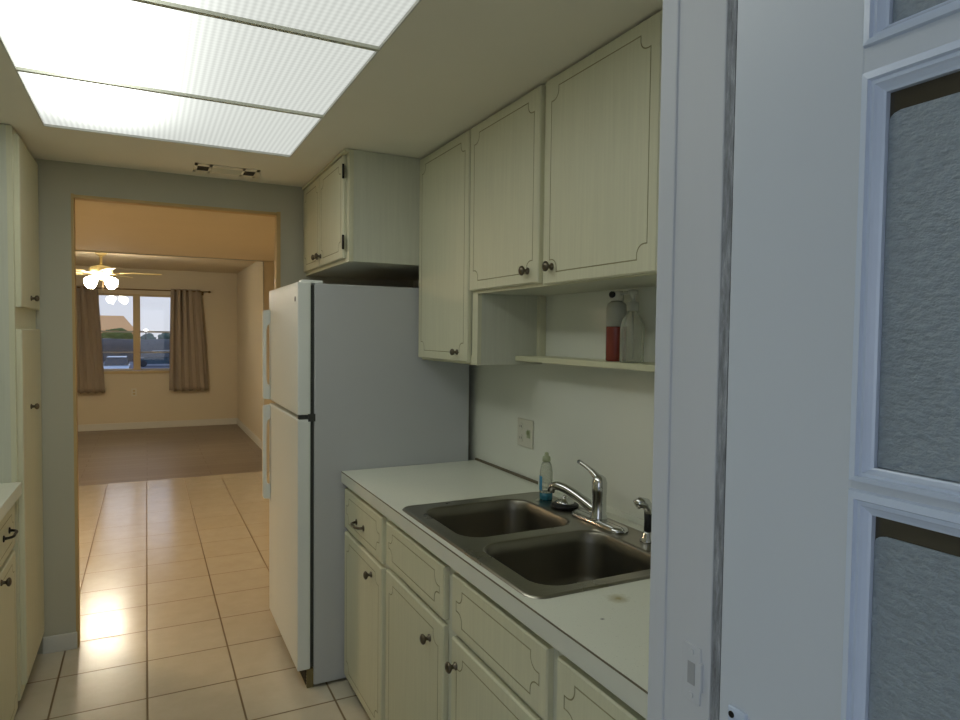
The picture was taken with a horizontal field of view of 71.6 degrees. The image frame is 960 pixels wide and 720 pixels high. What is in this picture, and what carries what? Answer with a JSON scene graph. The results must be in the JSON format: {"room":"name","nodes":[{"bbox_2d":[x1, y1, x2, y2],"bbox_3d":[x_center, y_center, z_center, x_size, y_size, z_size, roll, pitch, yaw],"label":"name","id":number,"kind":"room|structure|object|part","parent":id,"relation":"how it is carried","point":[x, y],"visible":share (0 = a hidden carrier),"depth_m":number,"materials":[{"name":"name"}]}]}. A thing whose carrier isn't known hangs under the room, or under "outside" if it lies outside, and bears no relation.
{"room":"kitchen","nodes":[
{"label":"kitchen","id":0,"kind":"room"},
{"bbox_2d":[76,266,237,424],"bbox_3d":[-6.372,-0.160,9.583,5.600,2.430,0.120,0,2,-27],"label":"wall","id":1,"kind":"structure","parent":0,"point":[154,401],"depth_m":10.36,"materials":[{"name":"beige paint"}]},
{"bbox_2d":[131,389,136,395],"bbox_3d":[-5.251,0.491,10.102,0.070,0.115,0.008,0,2,-27],"label":"wall outlet","id":2,"kind":"object","parent":1,"relation":"attached to","point":[133,391],"visible":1,"depth_m":10.10,"materials":[{"name":"white plastic"}]},
{"bbox_2d":[98,293,170,373],"bbox_3d":[-5.225,-0.396,10.120,1.065,1.203,0.110,0,2,-27],"label":"window","id":3,"kind":"structure","parent":1,"relation":"in","point":[136,331],"depth_m":10.09,"materials":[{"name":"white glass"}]},
{"bbox_3d":[-5.469,-0.137,10.014,0.450,0.608,0.040,0,2,-27],"label":"sash","id":4,"kind":"part","parent":3,"relation":"part of","materials":[{"name":"clear glass"}]},
{"bbox_3d":[-4.986,-0.141,10.257,0.438,0.608,0.040,0,2,-27],"label":"sash","id":5,"kind":"part","parent":3,"relation":"part of","materials":[{"name":"clear glass"}]},
{"bbox_2d":[77,287,210,294],"bbox_3d":[-5.140,-1.044,10.036,2.004,0.071,0.104,0,2,-27],"label":"curtain rod","id":6,"kind":"object","parent":1,"relation":"attached to","point":[77,287],"visible":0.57,"depth_m":10.05,"materials":[{"name":"brown metal"}]},
{"bbox_2d":[76,286,104,393],"bbox_3d":[-5.723,-0.293,9.742,0.397,1.572,0.089,0,2,-27],"label":"curtain","id":7,"kind":"object","parent":6,"relation":"hanging from","point":[90,368],"visible":0.84,"depth_m":9.74,"materials":[{"name":"beige fabric"}]},
{"bbox_2d":[169,289,207,390],"bbox_3d":[-4.522,-0.305,10.339,0.562,1.577,0.086,0,2,-27],"label":"curtain","id":8,"kind":"object","parent":6,"relation":"hanging from","point":[188,363],"visible":1,"depth_m":10.33,"materials":[{"name":"beige fabric"}]},
{"bbox_2d":[78,418,236,431],"bbox_3d":[-6.348,1.007,9.572,5.416,0.100,0.014,0,2,-27],"label":"baseboard","id":9,"kind":"structure","parent":1,"relation":"attached to","point":[225,421],"depth_m":10.24,"materials":[{"name":"white paint"}]},
{"bbox_2d":[76,251,255,272],"bbox_3d":[-5.466,-1.324,7.757,5.600,0.060,4.100,0,2,-27],"label":"ceiling","id":10,"kind":"structure","parent":0,"point":[113,260],"depth_m":9.16,"materials":[{"name":"paint"}]},
{"bbox_2d":[76,252,161,288],"bbox_3d":[-4.381,-1.022,7.751,1.218,0.520,1.223,0,2,-27],"label":"ceiling fan","id":11,"kind":"object","parent":10,"relation":"hanging from","point":[100,271],"visible":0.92,"depth_m":7.68,"materials":[{"name":"gold metal"}]},
{"bbox_3d":[-4.460,-0.897,7.623,0.138,0.137,0.141,0,2,-27],"label":"lamp shade","id":12,"kind":"part","parent":11,"relation":"part of","materials":[{"name":"white glass"}]},
{"bbox_3d":[-4.166,-1.004,7.420,0.136,0.028,0.445,-1,3,-37],"label":"blade","id":13,"kind":"part","parent":11,"relation":"part of","materials":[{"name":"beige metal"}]},
{"bbox_3d":[-4.279,-0.899,7.724,0.141,0.137,0.138,0,2,-27],"label":"lamp shade","id":14,"kind":"part","parent":11,"relation":"part of","materials":[{"name":"white glass"}]},
{"bbox_3d":[-4.018,-1.021,7.894,0.445,0.028,0.136,0,2,-19],"label":"blade","id":15,"kind":"part","parent":11,"relation":"part of","materials":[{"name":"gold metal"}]},
{"bbox_2d":[80,251,259,261],"bbox_3d":[-4.608,-1.125,5.957,5.516,0.180,0.101,0,2,-27],"label":"wall header","id":16,"kind":"structure","parent":0,"point":[80,251],"depth_m":6.74,"materials":[{"name":"paint"}]},
{"bbox_2d":[76,250,263,404],"bbox_3d":[-4.635,0.091,5.923,5.222,2.253,0.022,0,2,-27],"label":"trim","id":17,"kind":"structure","parent":16,"relation":"attached to","point":[76,250],"depth_m":6.75,"materials":[{"name":"white paint"}]},
{"bbox_2d":[75,200,274,260],"bbox_3d":[-3.716,-0.989,4.272,5.600,0.060,3.720,0,2,-27],"label":"wall","id":18,"kind":"structure","parent":0,"point":[99,226],"depth_m":5.06,"materials":[{"name":"paint"}]},
{"bbox_2d":[14,424,370,719],"bbox_3d":[-3.046,1.383,3.169,5.775,0.080,14.680,0,2,-27],"label":"floor","id":19,"kind":"structure","parent":0,"point":[177,622],"depth_m":3.74,"materials":[{"name":"beige tile"}]},
{"bbox_2d":[0,504,17,719],"bbox_3d":[-1.492,1.000,1.330,0.656,0.864,2.473,0,2,-27],"label":"base cabinet","id":20,"kind":"object","parent":19,"relation":"on","point":[8,624],"visible":0.98,"depth_m":2.39,"materials":[{"name":"paint"}]},
{"bbox_3d":[-1.626,0.763,2.286,0.030,0.031,0.031,0,2,-27],"label":"knob","id":21,"kind":"part","parent":20,"relation":"part of","materials":[{"name":"brown metal"}]},
{"bbox_3d":[-1.645,0.633,2.268,0.018,0.162,0.575,0,2,-27],"label":"drawer","id":22,"kind":"part","parent":20,"relation":"part of","materials":[{"name":"beige paint"}]},
{"bbox_3d":[-1.672,0.621,2.374,0.034,0.023,0.133,0,2,-27],"label":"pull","id":23,"kind":"part","parent":20,"relation":"part of","materials":[{"name":"black metal"}]},
{"bbox_2d":[0,482,21,521],"bbox_3d":[-1.492,0.543,1.305,0.643,0.048,2.481,0,2,-27],"label":"countertop","id":24,"kind":"structure","parent":20,"relation":"on","point":[9,492],"depth_m":2.38,"materials":[{"name":"white laminate"}]},
{"bbox_2d":[0,124,44,700],"bbox_3d":[-2.153,0.240,2.657,0.676,2.264,0.547,0,2,-27],"label":"pantry cabinet","id":25,"kind":"object","parent":19,"relation":"on","point":[20,345],"visible":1,"depth_m":2.60,"materials":[{"name":"paint"}]},
{"bbox_3d":[-1.902,0.209,2.781,0.018,2.204,0.547,0,2,-27],"label":"frame","id":26,"kind":"part","parent":25,"relation":"part of","materials":[{"name":"beige paint"}]},
{"bbox_3d":[-1.882,-0.542,2.770,0.018,0.655,0.507,0,2,-27],"label":"door","id":27,"kind":"part","parent":25,"relation":"part of","materials":[{"name":"beige paint"}]},
{"bbox_3d":[-1.895,0.567,2.813,0.018,1.395,0.507,0,2,-27],"label":"door","id":28,"kind":"part","parent":25,"relation":"part of","materials":[{"name":"beige paint"}]},
{"bbox_3d":[-1.842,0.192,2.757,0.030,0.026,0.026,0,2,-27],"label":"knob","id":29,"kind":"part","parent":25,"relation":"part of","materials":[{"name":"brown metal"}]},
{"bbox_3d":[-1.857,-0.257,2.780,0.030,0.026,0.026,0,2,-27],"label":"knob","id":30,"kind":"part","parent":25,"relation":"part of","materials":[{"name":"brown metal"}]},
{"bbox_2d":[262,279,468,687],"bbox_3d":[-0.577,0.511,3.227,0.816,1.716,0.714,0,2,-27],"label":"refrigerator","id":31,"kind":"object","parent":19,"relation":"on","point":[349,386],"visible":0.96,"depth_m":2.85,"materials":[{"name":"white metal"}]},
{"bbox_3d":[-1.075,0.460,3.348,0.034,0.476,0.028,0,2,-27],"label":"handle","id":32,"kind":"part","parent":31,"relation":"part of","materials":[{"name":"white plastic"}]},
{"bbox_3d":[-1.069,-0.027,3.329,0.034,0.448,0.028,0,2,-27],"label":"handle","id":33,"kind":"part","parent":31,"relation":"part of","materials":[{"name":"white plastic"}]},
{"bbox_3d":[-0.890,0.758,3.082,0.054,1.055,0.712,0,2,-27],"label":"fridge door","id":34,"kind":"part","parent":31,"relation":"part of","materials":[{"name":"white metal"}]},
{"bbox_3d":[-0.881,-0.060,3.050,0.054,0.548,0.712,0,2,-27],"label":"freezer door","id":35,"kind":"part","parent":31,"relation":"part of","materials":[{"name":"white metal"}]},
{"bbox_2d":[344,488,389,719],"bbox_3d":[-0.193,0.961,2.728,0.660,0.864,0.541,0,2,-27],"label":"base cabinet","id":36,"kind":"object","parent":19,"relation":"on","point":[366,566],"visible":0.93,"depth_m":2.55,"materials":[{"name":"paint"}]},
{"bbox_3d":[-0.485,0.649,2.608,0.034,0.023,0.119,0,2,-27],"label":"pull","id":37,"kind":"part","parent":36,"relation":"part of","materials":[{"name":"brown metal"}]},
{"bbox_3d":[-0.454,0.635,2.601,0.018,0.166,0.498,0,2,-27],"label":"drawer","id":38,"kind":"part","parent":36,"relation":"part of","materials":[{"name":"beige paint"}]},
{"bbox_3d":[-0.420,0.802,2.481,0.030,0.031,0.031,0,2,-27],"label":"knob","id":39,"kind":"part","parent":36,"relation":"part of","materials":[{"name":"brown metal"}]},
{"bbox_3d":[-0.435,0.936,2.606,0.018,0.809,0.541,0,2,-27],"label":"frame","id":40,"kind":"part","parent":36,"relation":"part of","materials":[{"name":"paint"}]},
{"bbox_2d":[385,520,557,719],"bbox_3d":[0.170,0.993,2.008,0.658,0.864,1.072,0,2,-27],"label":"base cabinet","id":41,"kind":"object","parent":19,"relation":"on","point":[453,652],"visible":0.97,"depth_m":1.84,"materials":[{"name":"paint"}]},
{"bbox_3d":[-0.213,1.060,2.127,0.018,0.632,0.505,0,2,-27],"label":"door","id":42,"kind":"part","parent":41,"relation":"part of","materials":[{"name":"beige paint"}]},
{"bbox_3d":[-0.208,0.650,2.111,0.018,0.152,0.505,0,2,-27],"label":"drawer","id":43,"kind":"part","parent":41,"relation":"part of","materials":[{"name":"beige paint"}]},
{"bbox_3d":[-0.163,0.825,1.968,0.030,0.031,0.031,0,2,-27],"label":"knob","id":44,"kind":"part","parent":41,"relation":"part of","materials":[{"name":"brown metal"}]},
{"bbox_3d":[-0.079,0.832,1.802,0.030,0.031,0.031,0,2,-27],"label":"knob","id":45,"kind":"part","parent":41,"relation":"part of","materials":[{"name":"brown metal"}]},
{"bbox_2d":[341,460,649,719],"bbox_3d":[0.189,0.536,1.985,0.639,0.048,2.190,0,2,-27],"label":"countertop","id":46,"kind":"structure","parent":41,"relation":"on","point":[604,632],"depth_m":1.51,"materials":[{"name":"white laminate"}]},
{"bbox_2d":[402,492,650,598],"bbox_3d":[0.172,0.606,1.978,0.565,0.200,0.866,0,2,-27],"label":"sink","id":47,"kind":"object","parent":46,"relation":"in","point":[538,549],"visible":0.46,"depth_m":1.96,"materials":[{"name":"silver metal"}]},
{"bbox_2d":[539,452,552,500],"bbox_3d":[0.234,0.409,2.355,0.047,0.168,0.046,0,2,-27],"label":"soap bottle","id":48,"kind":"object","parent":47,"relation":"on","point":[544,495],"visible":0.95,"depth_m":2.34,"materials":[{"name":"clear plastic"}]},
{"bbox_2d":[551,495,578,509],"bbox_3d":[0.287,0.478,2.250,0.094,0.041,0.094,0,2,-27],"label":"strainer","id":49,"kind":"object","parent":47,"relation":"on","point":[564,503],"visible":1,"depth_m":2.23,"materials":[{"name":"silver metal"}]},
{"bbox_2d":[556,495,573,504],"bbox_3d":[0.287,0.471,2.250,0.064,0.028,0.064,0,2,-27],"label":"basket","id":50,"kind":"object","parent":49,"relation":"on","point":[564,500],"depth_m":2.23,"materials":[{"name":"silver metal"}]},
{"bbox_2d":[547,459,627,533],"bbox_3d":[0.346,0.412,2.098,0.084,0.185,0.333,-1,3,-34],"label":"faucet","id":51,"kind":"object","parent":47,"relation":"on","point":[595,515],"visible":1,"depth_m":2.05,"materials":[{"name":"silver metal"}]},
{"bbox_3d":[0.299,0.443,2.142,0.033,0.081,0.211,-1,3,-42],"label":"spout","id":52,"kind":"part","parent":51,"relation":"part of","materials":[{"name":"silver metal"}]},
{"bbox_3d":[0.343,0.349,2.097,0.023,0.059,0.098,-1,3,-38],"label":"lever","id":53,"kind":"part","parent":51,"relation":"part of","materials":[{"name":"silver metal"}]},
{"bbox_3d":[0.369,0.498,2.066,0.060,0.016,0.250,0,2,-27],"label":"deck plate","id":54,"kind":"part","parent":51,"relation":"part of","materials":[{"name":"silver metal"}]},
{"bbox_2d":[633,497,651,543],"bbox_3d":[0.468,0.451,1.881,0.066,0.127,0.048,0,2,-27],"label":"sprayer","id":55,"kind":"object","parent":47,"relation":"on","point":[640,502],"visible":0.77,"depth_m":1.87,"materials":[{"name":"silver metal"}]},
{"bbox_3d":[0.477,0.460,1.885,0.025,0.050,0.025,0,2,-27],"label":"handle","id":56,"kind":"part","parent":55,"relation":"part of","materials":[{"name":"black plastic"}]},
{"bbox_3d":[0.034,1.085,1.634,0.018,0.626,0.486,0,2,-27],"label":"door","id":57,"kind":"part","parent":41,"relation":"part of","materials":[{"name":"beige paint"}]},
{"bbox_3d":[0.039,0.675,1.618,0.018,0.158,0.486,0,2,-27],"label":"drawer","id":58,"kind":"part","parent":41,"relation":"part of","materials":[{"name":"beige paint"}]},
{"bbox_2d":[557,651,645,719],"bbox_3d":[0.536,1.026,1.275,0.660,0.864,0.566,0,2,-27],"label":"base cabinet","id":59,"kind":"object","parent":19,"relation":"on","point":[580,696],"visible":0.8,"depth_m":1.28,"materials":[{"name":"paint"}]},
{"bbox_2d":[34,159,412,653],"bbox_3d":[-2.894,0.232,2.625,5.575,2.266,0.055,0,2,-27],"label":"wall","id":60,"kind":"structure","parent":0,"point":[57,180],"depth_m":3.09,"materials":[{"name":"grey paint"}]},
{"bbox_2d":[43,632,76,653],"bbox_3d":[-1.958,1.319,3.105,0.137,0.078,0.014,0,2,-27],"label":"baseboard","id":61,"kind":"structure","parent":60,"relation":"attached to","point":[67,641],"depth_m":3.10,"materials":[{"name":"white paint"}]},
{"bbox_2d":[71,193,280,647],"bbox_3d":[-1.486,0.291,3.334,0.937,2.125,0.063,0,2,-27],"label":"door frame","id":62,"kind":"structure","parent":60,"relation":"attached to","point":[277,215],"depth_m":3.13,"materials":[{"name":"beige paint"}]},
{"bbox_2d":[237,262,261,440],"bbox_3d":[-2.154,-0.024,7.327,0.084,2.430,7.700,0,2,-27],"label":"wall","id":63,"kind":"structure","parent":0,"point":[249,280],"depth_m":9.37,"materials":[{"name":"beige paint"}]},
{"bbox_2d":[237,418,261,448],"bbox_3d":[-3.064,1.065,9.050,0.014,0.100,3.866,0,2,-27],"label":"baseboard","id":64,"kind":"structure","parent":63,"relation":"attached to","point":[240,424],"depth_m":9.44,"materials":[{"name":"white paint"}]},
{"bbox_2d":[262,261,274,470],"bbox_3d":[-2.242,0.071,7.186,0.201,2.250,0.120,0,2,-27],"label":"wall pier","id":65,"kind":"object","parent":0,"point":[269,266],"visible":0.21,"depth_m":7.09,"materials":[{"name":"beige paint"}]},
{"bbox_2d":[0,0,662,186],"bbox_3d":[-0.792,-0.879,1.901,2.650,0.060,3.035,0,2,-27],"label":"ceiling","id":66,"kind":"structure","parent":0,"point":[450,66],"depth_m":2.08,"materials":[{"name":"paint"}]},
{"bbox_2d":[0,0,421,156],"bbox_3d":[-0.698,-0.875,1.635,0.973,0.076,2.475,0,2,-27],"label":"ceiling light","id":67,"kind":"object","parent":66,"relation":"attached to","point":[254,76],"visible":0.99,"depth_m":1.91,"materials":[{"name":"paint"}]},
{"bbox_2d":[19,72,319,154],"bbox_3d":[-1.103,-0.884,2.444,0.905,0.004,0.599,0,2,-27],"label":"diffuser","id":68,"kind":"object","parent":67,"relation":"attached to","point":[60,100],"depth_m":2.39,"materials":[{"name":"white plastic"}]},
{"bbox_2d":[0,0,374,114],"bbox_3d":[-0.824,-0.859,1.888,0.905,0.004,0.634,0,2,-27],"label":"diffuser","id":69,"kind":"object","parent":67,"relation":"attached to","point":[156,46],"depth_m":1.85,"materials":[{"name":"white plastic"}]},
{"bbox_2d":[163,0,416,45],"bbox_3d":[-0.545,-0.835,1.332,0.905,0.004,0.599,0,2,-27],"label":"diffuser","id":70,"kind":"object","parent":67,"relation":"attached to","point":[344,22],"depth_m":1.63,"materials":[{"name":"white plastic"}]},
{"bbox_2d":[193,163,259,177],"bbox_3d":[-1.210,-0.900,3.174,0.285,0.007,0.175,0,2,-27],"label":"ceiling vent","id":71,"kind":"object","parent":66,"relation":"in","point":[198,167],"visible":1,"depth_m":3.16,"materials":[{"name":"metal"}]},
{"bbox_2d":[413,280,656,518],"bbox_3d":[0.322,0.272,2.542,0.100,2.266,3.090,0,2,-27],"label":"wall","id":72,"kind":"structure","parent":0,"point":[603,418],"depth_m":2.37,"materials":[{"name":"white paint"}]},
{"bbox_2d":[302,148,420,280],"bbox_3d":[-0.482,-0.665,3.281,0.658,0.465,0.856,0,2,-27],"label":"upper cabinet","id":73,"kind":"object","parent":72,"relation":"attached to","point":[361,210],"visible":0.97,"depth_m":2.88,"materials":[{"name":"paint"}]},
{"bbox_3d":[-0.846,-0.672,3.358,0.015,0.431,0.360,0,2,-27],"label":"door","id":74,"kind":"part","parent":73,"relation":"part of","materials":[{"name":"beige paint"}]},
{"bbox_3d":[-0.772,-0.494,3.163,0.030,0.028,0.028,0,2,-27],"label":"knob","id":75,"kind":"part","parent":73,"relation":"part of","materials":[{"name":"brown metal"}]},
{"bbox_3d":[-0.735,-0.663,3.154,0.038,0.465,0.856,0,2,-27],"label":"frame","id":76,"kind":"part","parent":73,"relation":"part of","materials":[{"name":"beige paint"}]},
{"bbox_3d":[-0.667,-0.656,3.001,0.015,0.431,0.420,0,2,-27],"label":"door","id":77,"kind":"part","parent":73,"relation":"part of","materials":[{"name":"beige paint"}]},
{"bbox_2d":[418,129,541,364],"bbox_3d":[-0.025,-0.431,2.740,0.330,0.879,0.553,0,2,-27],"label":"upper cabinet","id":78,"kind":"object","parent":72,"relation":"attached to","point":[458,324],"visible":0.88,"depth_m":2.57,"materials":[{"name":"paint"}]},
{"bbox_3d":[-0.149,-0.433,2.706,0.018,0.864,0.502,0,2,-27],"label":"door","id":79,"kind":"part","parent":78,"relation":"part of","materials":[{"name":"beige paint"}]},
{"bbox_3d":[-0.122,-0.430,2.691,0.016,0.878,0.552,0,2,-27],"label":"frame","id":80,"kind":"part","parent":78,"relation":"part of","materials":[{"name":"beige paint"}]},
{"bbox_3d":[-0.102,-0.031,2.565,0.030,0.026,0.026,0,2,-27],"label":"knob","id":81,"kind":"part","parent":78,"relation":"part of","materials":[{"name":"brown metal"}]},
{"bbox_2d":[517,418,533,448],"bbox_3d":[0.179,0.296,2.695,0.018,0.113,0.120,0,2,-27],"label":"switch plate","id":82,"kind":"object","parent":72,"relation":"attached to","point":[525,435],"visible":1,"depth_m":2.69,"materials":[{"name":"white plastic"}]},
{"bbox_2d":[519,423,522,441],"bbox_3d":[0.167,0.295,2.722,0.002,0.079,0.032,0,2,-27],"label":"socket","id":83,"kind":"object","parent":82,"relation":"attached to","point":[520,424],"depth_m":2.72,"materials":[{"name":"white plastic"}]},
{"bbox_2d":[536,296,545,355],"bbox_3d":[0.236,-0.123,2.562,0.030,0.243,0.022,0,2,-27],"label":"trim","id":84,"kind":"structure","parent":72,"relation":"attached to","point":[541,300],"depth_m":2.55,"materials":[{"name":"beige paint"}]},
{"bbox_2d":[475,458,643,525],"bbox_3d":[0.470,0.499,2.125,0.012,0.020,2.190,0,2,-27],"label":"trim","id":85,"kind":"structure","parent":72,"relation":"attached to","point":[622,514],"depth_m":2.29,"materials":[{"name":"laminate"}]},
{"bbox_2d":[469,10,662,295],"bbox_3d":[0.318,-0.533,2.054,0.330,0.615,1.049,0,2,-27],"label":"upper cabinet","id":86,"kind":"object","parent":72,"relation":"attached to","point":[564,197],"visible":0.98,"depth_m":1.86,"materials":[{"name":"paint"}]},
{"bbox_3d":[0.080,-0.546,2.249,0.018,0.598,0.486,0,2,-27],"label":"door","id":87,"kind":"part","parent":86,"relation":"part of","materials":[{"name":"beige paint"}]},
{"bbox_3d":[0.136,-0.280,2.086,0.030,0.031,0.031,0,2,-27],"label":"knob","id":88,"kind":"part","parent":86,"relation":"part of","materials":[{"name":"brown metal"}]},
{"bbox_3d":[0.199,-0.276,1.962,0.030,0.031,0.031,0,2,-27],"label":"knob","id":89,"kind":"part","parent":86,"relation":"part of","materials":[{"name":"brown metal"}]},
{"bbox_3d":[0.230,-0.531,1.988,0.016,0.614,1.009,0,2,-27],"label":"frame","id":90,"kind":"part","parent":86,"relation":"part of","materials":[{"name":"beige paint"}]},
{"bbox_3d":[0.314,-0.521,1.782,0.018,0.606,0.500,0,2,-27],"label":"door","id":91,"kind":"part","parent":86,"relation":"part of","materials":[{"name":"beige paint"}]},
{"bbox_2d":[515,356,654,371],"bbox_3d":[0.456,0.016,2.020,0.122,0.019,1.198,0,2,-27],"label":"wall shelf","id":92,"kind":"object","parent":72,"relation":"attached to","point":[601,363],"visible":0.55,"depth_m":2.12,"materials":[{"name":"white wood"}]},
{"bbox_2d":[605,291,626,361],"bbox_3d":[0.427,-0.105,2.082,0.064,0.218,0.064,0,2,-27],"label":"soap bottle","id":93,"kind":"object","parent":92,"relation":"on","point":[616,310],"visible":0.97,"depth_m":2.06,"materials":[{"name":"plastic"}]},
{"bbox_2d":[619,289,644,362],"bbox_3d":[0.454,-0.101,1.986,0.072,0.218,0.072,0,2,-27],"label":"pump bottle","id":94,"kind":"object","parent":92,"relation":"on","point":[632,305],"visible":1,"depth_m":1.98,"materials":[{"name":"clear plastic"}]},
{"bbox_3d":[-1.499,0.356,-0.156,5.575,2.266,0.088,0,2,-27],"label":"wall","id":95,"kind":"structure","parent":0,"visible":0},
{"bbox_2d":[647,0,737,719],"bbox_3d":[0.223,0.410,0.708,0.034,2.130,0.100,0,2,-27],"label":"trim","id":96,"kind":"structure","parent":95,"relation":"attached to","point":[698,64],"depth_m":0.68,"materials":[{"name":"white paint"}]},
{"bbox_3d":[0.218,0.322,0.683,0.005,0.059,0.027,0,2,-27],"label":"strike plate","id":97,"kind":"part","parent":96,"relation":"part of","materials":[{"name":"blue paint"}]},
{"bbox_2d":[719,0,959,719],"bbox_3d":[0.424,0.433,0.304,0.048,2.100,0.800,0,2,-27],"label":"door","id":98,"kind":"structure","parent":95,"relation":"in","point":[841,600],"depth_m":0.53,"materials":[{"name":"white paint"}]},
{"bbox_3d":[0.337,0.264,0.464,0.025,0.318,0.169,0,2,-27],"label":"moulding","id":99,"kind":"part","parent":98,"relation":"part of","materials":[{"name":"paint"}]},
{"bbox_3d":[0.341,-0.060,0.451,0.025,0.318,0.169,0,2,-27],"label":"moulding","id":100,"kind":"part","parent":98,"relation":"part of","materials":[{"name":"paint"}]},
{"bbox_3d":[0.345,-0.390,0.439,0.025,0.305,0.169,0,2,-27],"label":"moulding","id":101,"kind":"part","parent":98,"relation":"part of","materials":[{"name":"paint"}]},
{"bbox_3d":[0.340,0.267,0.465,0.004,0.295,0.144,0,2,-27],"label":"glass pane","id":102,"kind":"part","parent":98,"relation":"part of","materials":[{"name":"glass"}]},
{"bbox_3d":[0.343,-0.057,0.453,0.004,0.295,0.144,0,2,-27],"label":"glass pane","id":103,"kind":"part","parent":98,"relation":"part of","materials":[{"name":"glass"}]},
{"label":"outside","id":104,"kind":"structure","parent":0,"visible":0},
{"bbox_2d":[103,361,169,370],"bbox_3d":[-36.248,0.431,72.309,120.000,0.300,138.390,0,2,-27],"label":"ground","id":105,"kind":"structure","parent":104,"point":[131,362],"depth_m":64.96,"materials":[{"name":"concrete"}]},
{"bbox_2d":[100,315,132,333],"bbox_3d":[-62.670,-4.079,102.738,17.700,5.750,9.600,0,2,-27],"label":"house","id":106,"kind":"structure","parent":105,"relation":"on","point":[107,322],"depth_m":103.28,"materials":[{"name":"paint"}]},
{"bbox_2d":[103,356,129,368],"bbox_3d":[-27.341,0.493,50.127,1.700,1.499,4.400,0,2,-27],"label":"car","id":107,"kind":"object","parent":105,"relation":"on","point":[112,362],"visible":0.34,"depth_m":49.23,"materials":[{"name":"white paint"}]},
{"bbox_2d":[101,328,132,338],"bbox_3d":[-45.395,-2.144,83.503,4.553,3.770,2.707,0,2,-27],"label":"shrub","id":108,"kind":"object","parent":105,"relation":"on","point":[112,335],"visible":0.38,"depth_m":82.60,"materials":[{"name":"green plant"}]},
{"bbox_2d":[102,338,169,361],"bbox_3d":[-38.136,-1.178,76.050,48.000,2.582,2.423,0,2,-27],"label":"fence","id":109,"kind":"object","parent":105,"relation":"on","point":[108,345],"visible":0.16,"depth_m":74.37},
{"bbox_2d":[140,333,155,339],"bbox_3d":[-48.128,-2.371,96.698,2.514,3.138,2.464,0,2,-27],"label":"tree","id":110,"kind":"object","parent":105,"relation":"on","point":[149,335],"visible":0.3,"depth_m":96.15,"materials":[{"name":"green plant"}]},
{"bbox_2d":[141,350,169,366],"bbox_3d":[-31.309,-0.151,64.903,4.400,1.549,1.750,0,2,-27],"label":"car","id":111,"kind":"object","parent":105,"relation":"on","point":[151,358],"visible":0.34,"depth_m":64.13,"materials":[{"name":"teal paint"}]},
{"bbox_2d":[158,333,169,338],"bbox_3d":[-47.058,-2.583,99.452,2.437,3.371,2.549,0,2,-27],"label":"tree","id":112,"kind":"object","parent":105,"relation":"on","point":[163,335],"visible":0.32,"depth_m":98.76,"materials":[{"name":"green plant"}]}
]}

